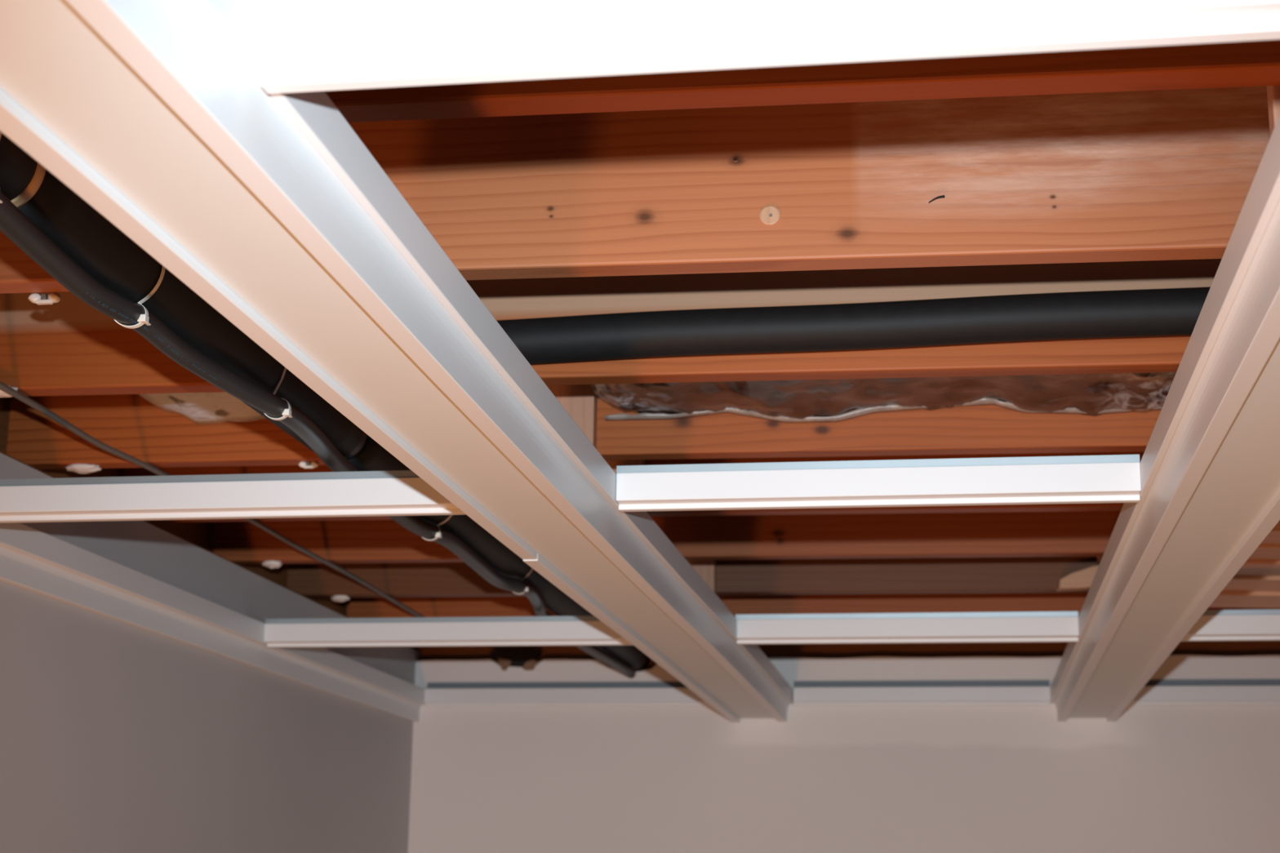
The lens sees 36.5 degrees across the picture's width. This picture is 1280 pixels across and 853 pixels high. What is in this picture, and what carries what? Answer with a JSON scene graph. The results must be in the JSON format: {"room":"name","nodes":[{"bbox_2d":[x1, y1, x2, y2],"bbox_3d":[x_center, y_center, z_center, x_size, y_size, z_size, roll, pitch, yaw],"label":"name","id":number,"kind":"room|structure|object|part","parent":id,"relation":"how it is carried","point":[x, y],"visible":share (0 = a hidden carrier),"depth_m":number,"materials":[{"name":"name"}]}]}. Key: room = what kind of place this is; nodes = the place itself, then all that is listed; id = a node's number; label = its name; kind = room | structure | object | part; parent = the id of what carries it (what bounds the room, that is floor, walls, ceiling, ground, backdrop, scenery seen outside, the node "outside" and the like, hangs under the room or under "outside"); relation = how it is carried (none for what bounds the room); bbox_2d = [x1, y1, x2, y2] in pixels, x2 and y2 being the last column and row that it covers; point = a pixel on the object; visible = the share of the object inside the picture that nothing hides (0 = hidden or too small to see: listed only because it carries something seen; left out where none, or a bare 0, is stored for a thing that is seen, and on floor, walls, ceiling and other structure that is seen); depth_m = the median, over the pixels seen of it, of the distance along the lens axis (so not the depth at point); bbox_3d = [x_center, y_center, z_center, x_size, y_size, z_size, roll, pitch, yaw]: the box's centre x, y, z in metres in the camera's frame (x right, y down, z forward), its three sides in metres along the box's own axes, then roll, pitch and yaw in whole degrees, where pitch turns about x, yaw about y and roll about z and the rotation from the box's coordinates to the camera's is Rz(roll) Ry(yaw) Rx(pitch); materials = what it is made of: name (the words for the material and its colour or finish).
{"room":"building under construction","nodes":[
{"label":"building under construction","id":0,"kind":"room"},
{"bbox_2d":[0,453,419,852],"bbox_3d":[-1.141,0.865,1.045,0.100,2.369,7.054,-1,-14,9],"label":"wall","id":1,"kind":"structure","parent":0,"point":[116,736],"depth_m":3.17,"materials":[{"name":"grey paint"}]},
{"bbox_2d":[0,397,346,615],"bbox_3d":[-1.165,-0.330,1.528,0.040,0.340,7.400,-1,-14,9],"label":"trim","id":2,"kind":"structure","parent":1,"relation":"attached to","point":[202,534],"depth_m":3.52,"materials":[{"name":"brown wood"}]},
{"bbox_2d":[0,451,349,617],"bbox_3d":[-1.163,-0.296,1.339,0.080,0.025,7.054,-1,-14,9],"label":"trim","id":3,"kind":"structure","parent":1,"relation":"on","point":[5,454],"depth_m":3.45,"materials":[{"name":"brown wood"}]},
{"bbox_2d":[0,522,425,722],"bbox_3d":[-1.030,-0.111,1.479,0.030,0.076,6.454,-1,-14,9],"label":"trim","id":4,"kind":"structure","parent":1,"relation":"attached to","point":[33,560],"depth_m":3.13,"materials":[{"name":"white paint"}]},
{"bbox_2d":[408,654,1279,852],"bbox_3d":[1.360,1.646,4.021,3.862,2.348,0.013,-1,-14,9],"label":"wall","id":5,"kind":"structure","parent":0,"point":[1153,779],"depth_m":4.38,"materials":[{"name":"paint"}]},
{"bbox_2d":[0,0,793,722],"bbox_3d":[-0.059,0.151,2.479,0.169,0.076,4.104,-1,-14,9],"label":"ceiling beam","id":6,"kind":"structure","parent":5,"relation":"attached to","point":[272,209],"depth_m":1.36,"materials":[{"name":"white paint"}]},
{"bbox_2d":[0,470,466,523],"bbox_3d":[-0.520,0.087,2.342,0.696,0.049,0.049,-1,-14,9],"label":"cross beam","id":7,"kind":"structure","parent":6,"relation":"attached to","point":[401,492],"depth_m":2.32,"materials":[{"name":"white paint"}]},
{"bbox_3d":[-0.520,0.068,2.347,0.696,0.009,0.046,-1,-14,9],"label":"steel rail","id":8,"kind":"part","parent":7,"relation":"part of","materials":[{"name":"white metal"}]},
{"bbox_3d":[-0.289,-0.104,1.456,0.029,0.071,1.949,-1,-14,9],"label":"edge rail","id":9,"kind":"part","parent":6,"relation":"part of","materials":[{"name":"white paint"}]},
{"bbox_2d":[263,616,633,648],"bbox_3d":[-0.329,0.369,3.475,0.702,0.049,0.049,-1,-14,9],"label":"cross beam","id":10,"kind":"structure","parent":6,"relation":"attached to","point":[514,631],"depth_m":3.46,"materials":[{"name":"white metal"}]},
{"bbox_3d":[-0.329,0.350,3.480,0.702,0.009,0.046,-1,-14,9],"label":"steel rail","id":11,"kind":"part","parent":10,"relation":"part of","materials":[{"name":"white metal"}]},
{"bbox_3d":[0.041,0.388,3.422,0.029,0.071,2.153,-2,-14,9],"label":"edge rail","id":12,"kind":"part","parent":6,"relation":"part of","materials":[{"name":"white metal"}]},
{"bbox_2d":[255,0,1279,93],"bbox_3d":[0.077,-0.232,1.060,0.586,0.071,0.049,-1,-14,9],"label":"cross beam","id":13,"kind":"structure","parent":6,"relation":"attached to","point":[304,46],"depth_m":1.05,"materials":[{"name":"white paint"}]},
{"bbox_2d":[616,454,1141,511],"bbox_3d":[0.267,0.067,2.217,0.590,0.049,0.049,-1,-14,9],"label":"cross beam","id":14,"kind":"structure","parent":6,"relation":"attached to","point":[1110,478],"depth_m":2.19,"materials":[{"name":"white paint"}]},
{"bbox_3d":[0.268,0.048,2.222,0.590,0.009,0.046,-1,-14,9],"label":"steel rail","id":15,"kind":"part","parent":14,"relation":"part of","materials":[{"name":"white metal"}]},
{"bbox_2d":[735,611,1079,644],"bbox_3d":[0.458,0.350,3.350,0.584,0.049,0.049,-1,-14,9],"label":"cross beam","id":16,"kind":"structure","parent":6,"relation":"attached to","point":[1029,626],"depth_m":3.33,"materials":[{"name":"white paint"}]},
{"bbox_3d":[0.458,0.330,3.355,0.584,0.009,0.046,-1,-14,9],"label":"steel rail","id":17,"kind":"part","parent":16,"relation":"part of","materials":[{"name":"white metal"}]},
{"bbox_2d":[489,651,542,671],"bbox_3d":[-0.294,0.554,4.567,0.121,0.048,0.043,-1,-14,9],"label":"hole","id":18,"kind":"object","parent":5,"relation":"attached to","point":[526,660],"depth_m":4.56,"materials":[{"name":"black"}]},
{"bbox_2d":[423,688,711,706],"bbox_3d":[-0.152,0.629,4.504,0.714,0.040,0.026,-1,-14,9],"label":"trim","id":19,"kind":"structure","parent":5,"relation":"attached to","point":[484,697],"depth_m":4.50,"materials":[{"name":"white paint"}]},
{"bbox_2d":[424,681,688,688],"bbox_3d":[-0.151,0.602,4.512,0.713,0.017,0.024,-1,-14,9],"label":"steel angle","id":20,"kind":"object","parent":19,"relation":"on","point":[557,684],"visible":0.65,"depth_m":4.52,"materials":[{"name":"grey metal"}]},
{"bbox_2d":[409,640,1279,671],"bbox_3d":[1.362,0.529,4.370,3.912,0.104,0.090,-1,-14,9],"label":"trim","id":21,"kind":"structure","parent":5,"relation":"attached to","point":[1222,648],"depth_m":4.46,"materials":[{"name":"brown wood"}]},
{"bbox_2d":[792,686,1050,706],"bbox_3d":[0.633,0.610,4.379,0.574,0.040,0.026,-1,-14,9],"label":"trim","id":22,"kind":"structure","parent":5,"relation":"attached to","point":[946,695],"depth_m":4.37,"materials":[{"name":"white paint"}]},
{"bbox_2d":[792,680,1049,687],"bbox_3d":[0.634,0.582,4.386,0.574,0.017,0.024,-1,-14,9],"label":"steel angle","id":23,"kind":"object","parent":22,"relation":"on","point":[959,682],"visible":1,"depth_m":4.39,"materials":[{"name":"grey metal"}]},
{"bbox_2d":[1049,114,1279,721],"bbox_3d":[0.669,0.132,2.364,0.154,0.075,4.104,-1,-14,9],"label":"ceiling beam","id":24,"kind":"structure","parent":5,"relation":"attached to","point":[1210,463],"depth_m":1.99,"materials":[{"name":"white paint"}]},
{"bbox_3d":[0.669,0.155,2.358,0.092,0.012,4.104,-1,-14,9],"label":"soffit panel","id":25,"kind":"part","parent":24,"relation":"part of","materials":[{"name":"grey metal"}]},
{"bbox_3d":[0.725,0.132,2.354,0.026,0.071,4.104,-1,-14,9],"label":"edge rail","id":26,"kind":"part","parent":24,"relation":"part of","materials":[{"name":"white paint"}]},
{"bbox_2d":[1181,609,1279,641],"bbox_3d":[1.855,0.315,3.127,1.937,0.049,0.049,-1,-14,9],"label":"cross beam","id":27,"kind":"structure","parent":24,"relation":"attached to","point":[1214,625],"depth_m":3.24,"materials":[{"name":"white paint"}]},
{"bbox_3d":[1.855,0.295,3.132,1.937,0.009,0.046,-1,-14,9],"label":"steel rail","id":28,"kind":"part","parent":27,"relation":"part of","materials":[{"name":"white metal"}]},
{"bbox_2d":[1128,685,1279,705],"bbox_3d":[2.124,0.572,4.141,2.138,0.040,0.026,-1,-14,9],"label":"trim","id":29,"kind":"structure","parent":5,"relation":"attached to","point":[1176,695],"depth_m":4.27,"materials":[{"name":"white paint"}]},
{"bbox_2d":[1144,679,1279,686],"bbox_3d":[2.125,0.545,4.149,2.138,0.017,0.024,-1,-14,9],"label":"steel angle","id":30,"kind":"object","parent":29,"relation":"on","point":[1161,682],"visible":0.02,"depth_m":4.29,"materials":[{"name":"grey metal"}]},
{"bbox_3d":[0.847,-0.325,2.185,4.200,0.019,5.500,-1,-14,9],"label":"ceiling","id":31,"kind":"structure","parent":0,"visible":0},
{"bbox_2d":[5,394,1161,469],"bbox_3d":[0.944,-0.088,2.604,3.752,0.234,0.041,-1,-14,7],"label":"joist","id":32,"kind":"object","parent":31,"relation":"attached to","point":[131,424],"visible":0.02,"depth_m":2.68,"materials":[{"name":"brown wood"}]},
{"bbox_2d":[65,463,102,474],"bbox_3d":[-0.806,0.060,2.806,0.052,0.015,0.034,-1,-14,9],"label":"plaster dab","id":33,"kind":"object","parent":32,"relation":"attached to","point":[84,468],"visible":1,"depth_m":2.80,"materials":[{"name":"white paint"}]},
{"bbox_2d":[297,462,319,468],"bbox_3d":[-0.472,0.054,2.761,0.031,0.011,0.011,-1,-14,9],"label":"clip","id":34,"kind":"object","parent":32,"relation":"attached to","point":[301,464],"visible":1,"depth_m":2.76,"materials":[{"name":"white plastic"}]},
{"bbox_2d":[546,384,597,448],"bbox_3d":[-0.107,-0.001,2.689,0.092,0.313,0.030,-1,-14,8],"label":"board","id":35,"kind":"object","parent":32,"relation":"hanging from","point":[580,402],"visible":0.04,"depth_m":2.68,"materials":[{"name":"brown wood"}]},
{"bbox_2d":[0,258,1222,396],"bbox_3d":[0.879,-0.185,2.215,3.752,0.234,0.041,-1,-14,7],"label":"joist","id":36,"kind":"object","parent":31,"relation":"attached to","point":[68,346],"visible":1,"depth_m":2.29,"materials":[{"name":"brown pine"}]},
{"bbox_2d":[0,384,17,397],"bbox_3d":[-0.785,-0.044,2.385,0.042,0.015,0.034,-1,-14,9],"label":"plaster dab","id":37,"kind":"object","parent":36,"relation":"attached to","point":[2,394],"visible":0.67,"depth_m":2.38,"materials":[{"name":"white paint"}]},
{"bbox_2d":[138,391,266,424],"bbox_3d":[-0.486,-0.124,2.597,0.570,0.158,0.377,-1,-14,9],"label":"insulation batt","id":38,"kind":"object","parent":36,"relation":"attached to","point":[201,408],"visible":0.04,"depth_m":2.73,"materials":[{"name":"grey paper"}]},
{"bbox_2d":[496,286,1210,364],"bbox_3d":[1.145,-0.134,2.106,3.007,0.082,0.056,-1,-14,8],"label":"insulated pipe","id":39,"kind":"object","parent":36,"relation":"attached to","point":[1165,312],"visible":0.7,"depth_m":2.20,"materials":[{"name":"black plastic"}]},
{"bbox_2d":[591,372,1176,422],"bbox_3d":[1.294,-0.151,2.360,2.792,0.171,0.361,-1,-14,8],"label":"insulation batt","id":40,"kind":"object","parent":36,"relation":"attached to","point":[798,401],"visible":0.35,"depth_m":2.58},
{"bbox_2d":[124,451,1144,522],"bbox_3d":[1.008,0.009,2.994,3.752,0.234,0.041,-1,-14,7],"label":"joist","id":41,"kind":"object","parent":31,"relation":"attached to","point":[129,472],"visible":0.02,"depth_m":3.07,"materials":[{"name":"brown wood"}]},
{"bbox_2d":[0,381,426,617],"bbox_3d":[-0.729,0.015,2.601,0.034,0.011,4.160,-1,-14,9],"label":"cable","id":42,"kind":"object","parent":41,"relation":"attached to","point":[3,387],"visible":0.8,"depth_m":2.76,"materials":[{"name":"black rubber"}]},
{"bbox_2d":[605,459,644,473],"bbox_3d":[-0.041,0.096,3.078,0.094,0.313,0.030,-1,-14,8],"label":"board","id":43,"kind":"object","parent":41,"relation":"hanging from","point":[613,464],"visible":0.02,"depth_m":3.07,"materials":[{"name":"brown wood"}]},
{"bbox_2d":[0,85,1270,293],"bbox_3d":[0.815,-0.283,1.823,3.752,0.234,0.043,-1,-14,8],"label":"joist","id":44,"kind":"object","parent":31,"relation":"attached to","point":[1157,175],"visible":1,"depth_m":1.88,"materials":[{"name":"brown wood"}]},
{"bbox_2d":[28,292,61,304],"bbox_3d":[-0.617,-0.133,2.008,0.036,0.013,0.012,-1,-14,9],"label":"clip","id":45,"kind":"object","parent":44,"relation":"attached to","point":[37,298],"visible":1,"depth_m":2.00,"materials":[{"name":"white plastic"}]},
{"bbox_2d":[213,511,1120,564],"bbox_3d":[1.073,0.106,3.383,3.752,0.234,0.041,-1,-14,7],"label":"joist","id":46,"kind":"object","parent":31,"relation":"attached to","point":[1071,533],"visible":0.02,"depth_m":3.45,"materials":[{"name":"brown wood"}]},
{"bbox_2d":[262,560,282,568],"bbox_3d":[-0.679,0.254,3.583,0.037,0.019,0.034,-1,-14,9],"label":"plaster dab","id":47,"kind":"object","parent":46,"relation":"attached to","point":[270,564],"visible":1,"depth_m":3.57,"materials":[{"name":"white paint"}]},
{"bbox_2d":[1235,559,1279,576],"bbox_3d":[1.732,0.252,3.391,1.480,0.024,0.161,1,-14,0],"label":"board","id":48,"kind":"object","parent":46,"relation":"attached to","point":[1251,566],"visible":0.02,"depth_m":3.37,"materials":[{"name":"brown wood"}]},
{"bbox_2d":[1248,544,1279,559],"bbox_3d":[1.708,0.215,3.243,1.480,0.023,0.141,1,-14,0],"label":"board","id":49,"kind":"object","parent":46,"relation":"attached to","point":[1264,552],"visible":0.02,"depth_m":3.22,"materials":[{"name":"brown wood"}]},
{"bbox_2d":[1260,520,1279,544],"bbox_3d":[1.685,0.181,3.104,1.480,0.023,0.141,1,-14,0],"label":"board","id":50,"kind":"object","parent":46,"relation":"attached to","point":[1273,537],"visible":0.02,"depth_m":3.09,"materials":[{"name":"brown wood"}]},
{"bbox_2d":[286,556,1099,597],"bbox_3d":[1.137,0.203,3.772,3.752,0.234,0.041,-1,-14,7],"label":"joist","id":51,"kind":"object","parent":31,"relation":"attached to","point":[1024,575],"visible":0.02,"depth_m":3.84,"materials":[{"name":"brown wood"}]},
{"bbox_2d":[331,595,349,602],"bbox_3d":[-0.613,0.351,3.975,0.039,0.017,0.034,-1,-14,9],"label":"plaster dab","id":52,"kind":"object","parent":51,"relation":"attached to","point":[340,598],"visible":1,"depth_m":3.96,"materials":[{"name":"white paint"}]},
{"bbox_2d":[686,560,715,593],"bbox_3d":[0.102,0.290,3.855,0.094,0.313,0.030,-1,-14,8],"label":"board","id":53,"kind":"object","parent":51,"relation":"hanging from","point":[706,569],"visible":0.04,"depth_m":3.84,"materials":[{"name":"brown wood"}]},
{"bbox_2d":[1056,564,1098,591],"bbox_3d":[0.917,0.288,3.735,0.226,0.054,0.042,-1,-14,9],"label":"scrap wood","id":54,"kind":"object","parent":51,"relation":"attached to","point":[1082,580],"visible":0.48,"depth_m":3.73,"materials":[{"name":"beige wood"}]},
{"bbox_2d":[1096,556,1102,564],"bbox_3d":[0.928,0.193,3.766,0.084,0.145,0.030,-1,-14,8],"label":"board","id":55,"kind":"object","parent":51,"relation":"hanging from","point":[1098,558],"visible":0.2,"depth_m":3.74,"materials":[{"name":"brown wood"}]},
{"bbox_2d":[1208,590,1279,608],"bbox_3d":[1.790,0.339,3.741,1.480,0.026,0.209,1,-14,0],"label":"board","id":56,"kind":"object","parent":51,"relation":"attached to","point":[1242,599],"visible":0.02,"depth_m":3.70,"materials":[{"name":"brown wood"}]},
{"bbox_2d":[1222,575,1279,591],"bbox_3d":[1.760,0.293,3.554,1.480,0.024,0.170,1,-14,0],"label":"board","id":57,"kind":"object","parent":51,"relation":"attached to","point":[1238,583],"visible":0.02,"depth_m":3.52,"materials":[{"name":"brown wood"}]},
{"bbox_2d":[324,39,1279,122],"bbox_3d":[0.750,-0.379,1.436,3.752,0.234,0.041,-1,-14,7],"label":"joist","id":58,"kind":"object","parent":31,"relation":"attached to","point":[1245,63],"visible":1,"depth_m":1.48,"materials":[{"name":"brown wood"}]},
{"bbox_2d":[0,133,651,671],"bbox_3d":[-0.326,0.068,2.657,0.092,0.077,4.220,-1,-14,9],"label":"insulated pipe","id":59,"kind":"object","parent":58,"relation":"hanging from","point":[95,243],"visible":0.38,"depth_m":1.89,"materials":[{"name":"black plastic"}]},
{"bbox_2d":[114,265,165,328],"bbox_3d":[-0.477,-0.141,1.773,0.084,0.104,0.023,4,-14,-11],"label":"tie","id":60,"kind":"object","parent":59,"relation":"attached to","point":[143,319],"visible":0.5,"depth_m":1.77,"materials":[{"name":"white plastic"}]},
{"bbox_2d":[0,191,635,678],"bbox_3d":[-0.292,0.149,2.777,0.069,0.022,3.501,-1,-14,8],"label":"insulated pipe","id":61,"kind":"object","parent":60,"relation":"attached to","point":[15,224],"visible":0.94,"depth_m":1.93,"materials":[{"name":"grey plastic"}]},
{"bbox_2d":[264,367,292,420],"bbox_3d":[-0.420,-0.059,2.101,0.091,0.104,0.027,3,-14,-9],"label":"tie","id":62,"kind":"object","parent":59,"relation":"attached to","point":[287,412],"visible":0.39,"depth_m":2.10,"materials":[{"name":"white plastic"}]},
{"bbox_2d":[422,515,452,541],"bbox_3d":[-0.305,0.113,2.794,0.084,0.104,0.023,4,-14,-13],"label":"tie","id":63,"kind":"object","parent":59,"relation":"attached to","point":[438,535],"visible":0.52,"depth_m":2.78,"materials":[{"name":"white plastic"}]},
{"bbox_2d":[513,568,533,595],"bbox_3d":[-0.217,0.231,3.263,0.084,0.104,0.023,4,-14,-11],"label":"tie","id":64,"kind":"object","parent":59,"relation":"attached to","point":[526,589],"visible":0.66,"depth_m":3.26,"materials":[{"name":"white plastic"}]},
{"bbox_2d":[1266,84,1279,137],"bbox_3d":[0.525,-0.301,1.478,0.094,0.333,0.020,-1,-14,7],"label":"board","id":65,"kind":"object","parent":58,"relation":"hanging from","point":[1273,91],"visible":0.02,"depth_m":1.46,"materials":[{"name":"brown wood"}]},
{"bbox_2d":[346,592,1279,617],"bbox_3d":[1.202,0.300,4.162,3.752,0.234,0.041,-1,-14,7],"label":"joist","id":66,"kind":"object","parent":31,"relation":"attached to","point":[429,606],"visible":0.02,"depth_m":4.23,"materials":[{"name":"brown wood"}]}
]}

